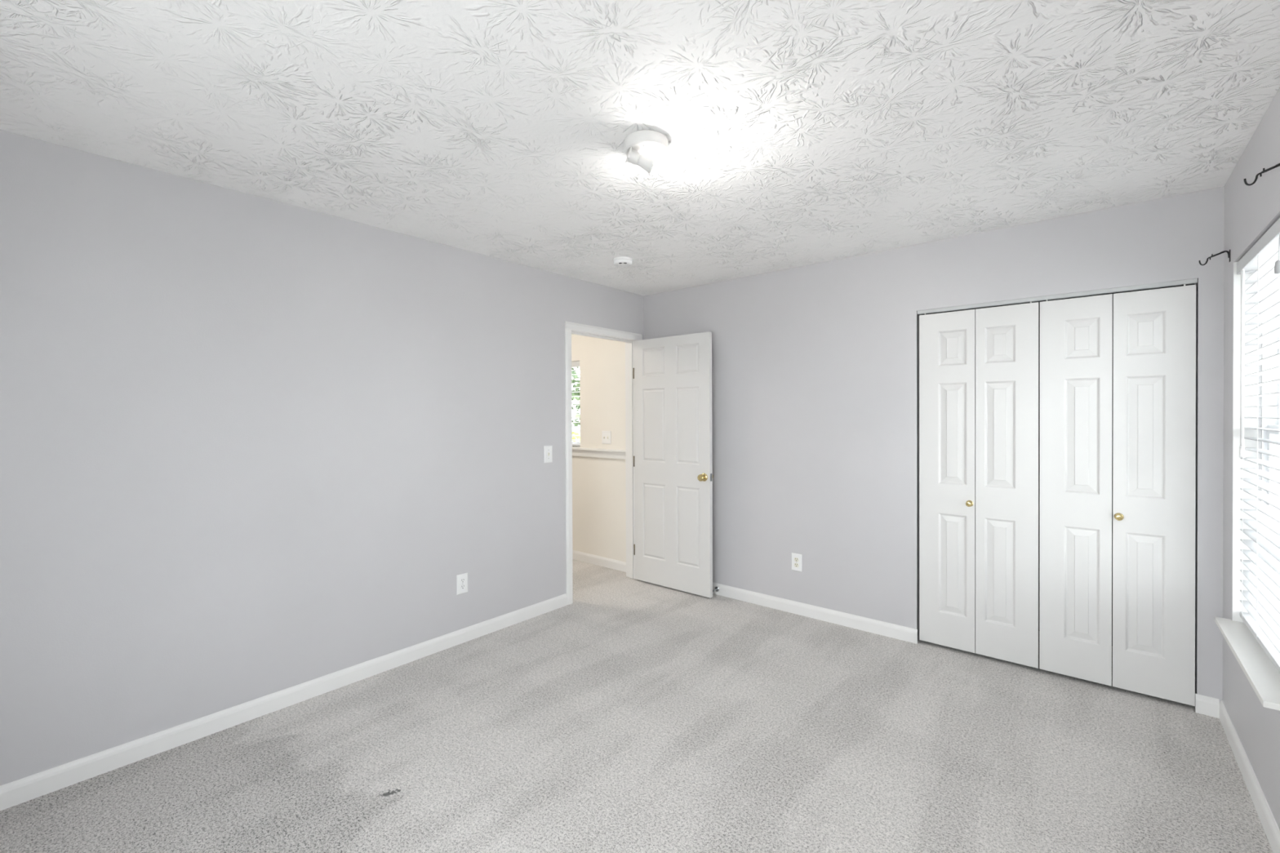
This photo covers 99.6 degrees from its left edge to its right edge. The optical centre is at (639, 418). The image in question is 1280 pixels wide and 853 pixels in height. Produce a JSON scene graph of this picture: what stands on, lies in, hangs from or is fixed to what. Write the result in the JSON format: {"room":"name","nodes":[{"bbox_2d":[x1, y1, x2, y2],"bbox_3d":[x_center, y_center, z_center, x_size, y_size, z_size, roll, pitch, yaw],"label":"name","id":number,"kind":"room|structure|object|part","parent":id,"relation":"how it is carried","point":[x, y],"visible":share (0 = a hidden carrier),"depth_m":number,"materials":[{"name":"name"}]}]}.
{"room":"empty bedroom","nodes":[
{"label":"empty bedroom","id":0,"kind":"room"},
{"bbox_2d":[0,129,644,786],"bbox_3d":[-1.412,0.170,3.082,0.120,2.440,4.350,0,1,40],"label":"wall","id":1,"kind":"structure","parent":0,"point":[252,447],"depth_m":2.47,"materials":[{"name":"grey paint"}]},
{"bbox_2d":[0,593,566,810],"bbox_3d":[-1.652,1.352,2.697,0.012,0.085,3.432,0,1,40],"label":"baseboard","id":2,"kind":"structure","parent":1,"relation":"attached to","point":[22,790],"depth_m":2.46,"materials":[{"name":"white paint"}]},
{"bbox_2d":[456,572,467,595],"bbox_3d":[-1.100,1.022,3.353,0.008,0.121,0.076,0,1,40],"label":"wall outlet","id":3,"kind":"object","parent":1,"relation":"attached to","point":[462,579],"visible":1,"depth_m":3.35,"materials":[{"name":"white plastic"}]},
{"bbox_2d":[460,577,465,583],"bbox_3d":[-1.098,1.003,3.352,0.002,0.028,0.034,0,1,40],"label":"receptacle","id":4,"kind":"object","parent":3,"relation":"attached to","point":[462,580],"depth_m":3.35,"materials":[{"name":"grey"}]},
{"bbox_2d":[543,445,552,462],"bbox_3d":[-0.653,0.253,3.876,0.016,0.122,0.074,0,1,40],"label":"light switch","id":5,"kind":"object","parent":1,"relation":"attached to","point":[548,449],"visible":1,"depth_m":3.87,"materials":[{"name":"white plastic"}]},
{"bbox_2d":[564,321,642,604],"bbox_3d":[-0.316,0.326,4.380,0.150,2.101,0.874,0,1,40],"label":"door frame","id":6,"kind":"structure","parent":1,"relation":"attached to","point":[569,326],"depth_m":4.39,"materials":[{"name":"white paint"}]},
{"bbox_2d":[632,331,713,597],"bbox_3d":[0.251,0.350,4.360,0.764,2.020,0.159,0,1,40],"label":"door","id":7,"kind":"structure","parent":1,"relation":"in","point":[673,458],"depth_m":4.32,"materials":[{"name":"white paint"}]},
{"bbox_3d":[0.470,0.447,4.112,0.062,0.062,0.062,0,1,40],"label":"knob","id":8,"kind":"part","parent":7,"relation":"part of","materials":[{"name":"gold metal"}]},
{"bbox_2d":[0,559,1273,852],"bbox_3d":[-0.679,1.448,2.922,6.010,0.120,5.270,0,1,40],"label":"floor","id":9,"kind":"structure","parent":0,"point":[631,715],"depth_m":2.22,"materials":[{"name":"grey carpet"}]},
{"bbox_2d":[712,586,719,592],"bbox_3d":[0.576,1.330,4.195,0.038,0.038,0.081,0,1,40],"label":"door stop","id":10,"kind":"object","parent":9,"relation":"on","point":[717,588],"visible":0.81,"depth_m":4.21,"materials":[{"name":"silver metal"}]},
{"bbox_2d":[0,0,1279,295],"bbox_3d":[-0.690,-1.111,2.904,6.010,0.120,5.270,0,1,40],"label":"ceiling","id":11,"kind":"structure","parent":0,"point":[798,133],"depth_m":1.82,"materials":[{"name":"white paint"}]},
{"bbox_2d":[613,256,633,266],"bbox_3d":[-0.113,-1.038,3.595,0.134,0.041,0.134,0,1,40],"label":"smoke detector","id":12,"kind":"object","parent":11,"relation":"attached to","point":[621,261],"visible":1,"depth_m":3.55,"materials":[{"name":"white plastic"}]},
{"bbox_2d":[623,129,668,174],"bbox_3d":[0.023,-0.985,2.038,0.168,0.128,0.168,0,1,40],"label":"ceiling light","id":13,"kind":"object","parent":11,"relation":"attached to","point":[644,148],"visible":1,"depth_m":2.00,"materials":[{"name":"white ceramic"}]},
{"bbox_2d":[625,146,639,165],"bbox_3d":[-0.026,-0.977,2.016,0.051,0.057,0.045,0,0,-13],"label":"bulb socket","id":14,"kind":"object","parent":13,"relation":"attached to","point":[633,153],"depth_m":2.00,"materials":[{"name":"white ceramic"}]},
{"bbox_3d":[0.023,-1.025,2.038,0.168,0.046,0.168,0,1,40],"label":"plate","id":15,"kind":"part","parent":13,"relation":"part of","materials":[{"name":"white ceramic"}]},
{"bbox_3d":[0.012,-0.956,2.031,0.093,0.065,0.059,0,0,-5],"label":"light bulb","id":16,"kind":"part","parent":13,"relation":"part of","materials":[{"name":"white glass"}]},
{"bbox_3d":[0.061,-0.951,2.037,0.041,0.059,0.059,0,0,-12],"label":"bulb globe","id":17,"kind":"part","parent":13,"relation":"part of","materials":[{"name":"white glass"}]},
{"bbox_2d":[571,186,1224,702],"bbox_3d":[0.576,0.153,4.328,5.910,2.440,0.120,0,1,40],"label":"wall","id":18,"kind":"structure","parent":0,"point":[815,366],"depth_m":3.55,"materials":[{"name":"grey paint"}]},
{"bbox_2d":[571,400,580,446],"bbox_3d":[-0.861,-0.145,5.582,0.895,0.840,0.046,0,1,40],"label":"window","id":19,"kind":"structure","parent":18,"relation":"in","point":[572,402],"depth_m":5.37,"materials":[{"name":"white plastic"}]},
{"bbox_2d":[571,360,580,445],"bbox_3d":[-0.900,-0.148,5.536,0.887,0.824,0.057,0,1,40],"label":"window blind","id":20,"kind":"object","parent":19,"relation":"attached to","point":[574,364],"visible":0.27,"depth_m":5.28,"materials":[{"name":"grey plastic"}]},
{"bbox_2d":[572,447,625,459],"bbox_3d":[-0.903,0.318,5.468,2.180,0.082,0.050,0,1,40],"label":"ledge","id":21,"kind":"object","parent":18,"relation":"attached to","point":[576,451],"depth_m":5.02,"materials":[{"name":"white paint"}]},
{"bbox_2d":[572,550,626,572],"bbox_3d":[-0.892,1.328,5.495,2.164,0.085,0.012,0,1,40],"label":"baseboard","id":22,"kind":"structure","parent":18,"relation":"attached to","point":[576,555],"depth_m":5.05,"materials":[{"name":"white paint"}]},
{"bbox_2d":[601,431,611,444],"bbox_3d":[-0.313,0.172,4.991,0.112,0.118,0.016,0,1,40],"label":"light switch","id":23,"kind":"object","parent":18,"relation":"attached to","point":[606,435],"visible":1,"depth_m":4.99,"materials":[{"name":"white plastic"}]},
{"bbox_2d":[791,552,801,571],"bbox_3d":[1.102,1.010,3.810,0.076,0.121,0.008,0,1,40],"label":"wall outlet","id":24,"kind":"object","parent":18,"relation":"attached to","point":[796,557],"visible":1,"depth_m":3.81,"materials":[{"name":"white plastic"}]},
{"bbox_2d":[712,582,917,644],"bbox_3d":[0.872,1.331,4.006,2.157,0.085,0.012,0,1,40],"label":"baseboard","id":25,"kind":"structure","parent":18,"relation":"attached to","point":[877,627],"depth_m":3.69,"materials":[{"name":"white paint"}]},
{"bbox_2d":[917,278,1197,314],"bbox_3d":[2.161,-0.649,2.931,1.199,0.020,0.026,0,1,40],"label":"door track","id":26,"kind":"object","parent":18,"relation":"attached to","point":[1193,281],"visible":1,"depth_m":2.85,"materials":[{"name":"grey paint"}]},
{"bbox_2d":[919,301,1039,668],"bbox_3d":[1.928,0.351,3.114,0.588,2.006,0.067,0,1,40],"label":"door","id":27,"kind":"structure","parent":26,"relation":"hanging from","point":[979,368],"depth_m":3.10,"materials":[{"name":"white paint"}]},
{"bbox_3d":[1.898,0.491,3.121,0.037,0.037,0.037,0,1,40],"label":"knob","id":28,"kind":"part","parent":27,"relation":"part of","materials":[{"name":"gold metal"}]},
{"bbox_2d":[1039,284,1195,706],"bbox_3d":[2.383,0.351,2.730,0.590,2.006,0.067,0,1,40],"label":"door","id":29,"kind":"structure","parent":26,"relation":"hanging from","point":[1153,335],"depth_m":2.71,"materials":[{"name":"white paint"}]},
{"bbox_3d":[2.393,0.491,2.703,0.037,0.037,0.037,0,1,40],"label":"knob","id":30,"kind":"part","parent":29,"relation":"part of","materials":[{"name":"gold metal"}]},
{"bbox_2d":[1195,693,1219,718],"bbox_3d":[2.637,1.334,2.516,0.076,0.085,0.012,0,1,40],"label":"baseboard","id":31,"kind":"structure","parent":18,"relation":"attached to","point":[1206,705],"depth_m":2.51,"materials":[{"name":"white paint"}]},
{"bbox_2d":[921,284,1195,646],"bbox_3d":[2.407,0.152,3.307,1.795,2.440,0.680,0,1,40],"label":"door frame","id":32,"kind":"structure","parent":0,"point":[1188,284],"depth_m":3.35,"materials":[{"name":"grey paint"}]},
{"bbox_2d":[1222,87,1279,830],"bbox_3d":[1.331,0.175,0.766,0.160,2.440,4.350,0,1,40],"label":"wall","id":33,"kind":"structure","parent":0,"point":[1250,211],"depth_m":2.09,"materials":[{"name":"grey paint"}]},
{"bbox_2d":[1198,249,1230,265],"bbox_3d":[2.536,-0.710,2.390,0.096,0.053,0.014,0,1,40],"label":"curtain rod bracket","id":34,"kind":"object","parent":33,"relation":"attached to","point":[1224,251],"visible":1,"depth_m":2.38,"materials":[{"name":"black metal"}]},
{"bbox_3d":[2.545,-0.725,2.382,0.046,0.023,0.007,0,1,40],"label":"arm","id":35,"kind":"part","parent":34,"relation":"part of","materials":[{"name":"black metal"}]},
{"bbox_3d":[2.561,-0.711,2.369,0.032,0.052,0.014,0,1,40],"label":"wall plate","id":36,"kind":"part","parent":34,"relation":"part of","materials":[{"name":"black metal"}]},
{"bbox_2d":[1214,262,1279,711],"bbox_3d":[2.291,0.112,1.944,0.206,1.549,0.904,0,1,40],"label":"window","id":37,"kind":"structure","parent":33,"relation":"in","point":[1260,672],"depth_m":2.27,"materials":[{"name":"white plastic"}]},
{"bbox_3d":[2.265,0.876,1.973,0.131,0.020,0.904,0,1,40],"label":"sill","id":38,"kind":"part","parent":37,"relation":"part of","materials":[{"name":"white paint"}]},
{"bbox_2d":[1236,217,1279,672],"bbox_3d":[2.278,0.093,1.954,0.071,1.495,0.852,0,1,40],"label":"window blind","id":39,"kind":"object","parent":37,"relation":"attached to","point":[1262,604],"visible":1,"depth_m":2.04,"materials":[{"name":"grey plastic"}]},
{"bbox_3d":[2.514,0.101,2.221,0.056,1.444,0.002,0,1,40],"label":"ladder cord","id":40,"kind":"part","parent":39,"relation":"part of","materials":[{"name":"white fabric"}]},
{"bbox_3d":[2.288,0.830,1.954,0.050,0.020,0.848,0,1,40],"label":"rail","id":41,"kind":"part","parent":39,"relation":"part of","materials":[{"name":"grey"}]},
{"bbox_3d":[2.343,0.104,2.018,0.056,1.444,0.002,0,1,40],"label":"ladder cord","id":42,"kind":"part","parent":39,"relation":"part of","materials":[{"name":"white fabric"}]},
{"bbox_3d":[2.340,0.112,1.902,0.076,1.549,0.868,0,1,40],"label":"frame","id":43,"kind":"part","parent":37,"relation":"part of","materials":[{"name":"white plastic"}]},
{"bbox_3d":[2.333,0.443,1.912,0.027,0.831,0.812,0,1,40],"label":"sash","id":44,"kind":"part","parent":37,"relation":"part of","materials":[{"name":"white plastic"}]},
{"bbox_3d":[2.353,-0.283,1.887,0.027,0.702,0.812,0,1,40],"label":"sash","id":45,"kind":"part","parent":37,"relation":"part of","materials":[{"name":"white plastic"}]},
{"bbox_2d":[1219,699,1279,852],"bbox_3d":[1.271,1.352,0.830,0.012,0.085,4.350,0,1,40],"label":"baseboard","id":46,"kind":"structure","parent":33,"relation":"attached to","point":[1271,828],"depth_m":1.98,"materials":[{"name":"white paint"}]},
{"bbox_2d":[1243,163,1279,185],"bbox_3d":[1.912,-0.747,1.650,0.096,0.053,0.014,0,1,40],"label":"curtain rod bracket","id":47,"kind":"object","parent":33,"relation":"attached to","point":[1264,171],"visible":1,"depth_m":1.66,"materials":[{"name":"black metal"}]},
{"bbox_3d":[1.921,-0.762,1.642,0.046,0.023,0.007,0,1,40],"label":"arm","id":48,"kind":"part","parent":47,"relation":"part of","materials":[{"name":"black metal"}]},
{"label":"outside","id":49,"kind":"structure","parent":0,"visible":0},
{"bbox_3d":[37.185,1.545,48.711,120.000,0.100,124.850,0,1,40],"label":"ground","id":50,"kind":"structure","parent":49,"visible":0},
{"bbox_2d":[571,367,580,426],"bbox_3d":[-0.906,-0.533,21.829,5.434,4.788,4.726,0,1,40],"label":"tree","id":51,"kind":"object","parent":50,"relation":"on","point":[575,376],"visible":0.05,"depth_m":21.42,"materials":[{"name":"green plant"}]},
{"bbox_2d":[572,430,580,442],"bbox_3d":[-0.873,1.113,12.686,7.924,1.797,1.278,0,1,40],"label":"hedge","id":52,"kind":"object","parent":50,"relation":"on","point":[578,437],"visible":0.02,"depth_m":13.19,"materials":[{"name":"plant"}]},
{"bbox_2d":[572,426,580,442],"bbox_3d":[-0.240,1.077,16.780,12.000,1.620,0.080,0,1,40],"label":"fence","id":53,"kind":"object","parent":50,"relation":"on","point":[574,428],"visible":0.02,"depth_m":18.33,"materials":[{"name":"white"}]}
]}

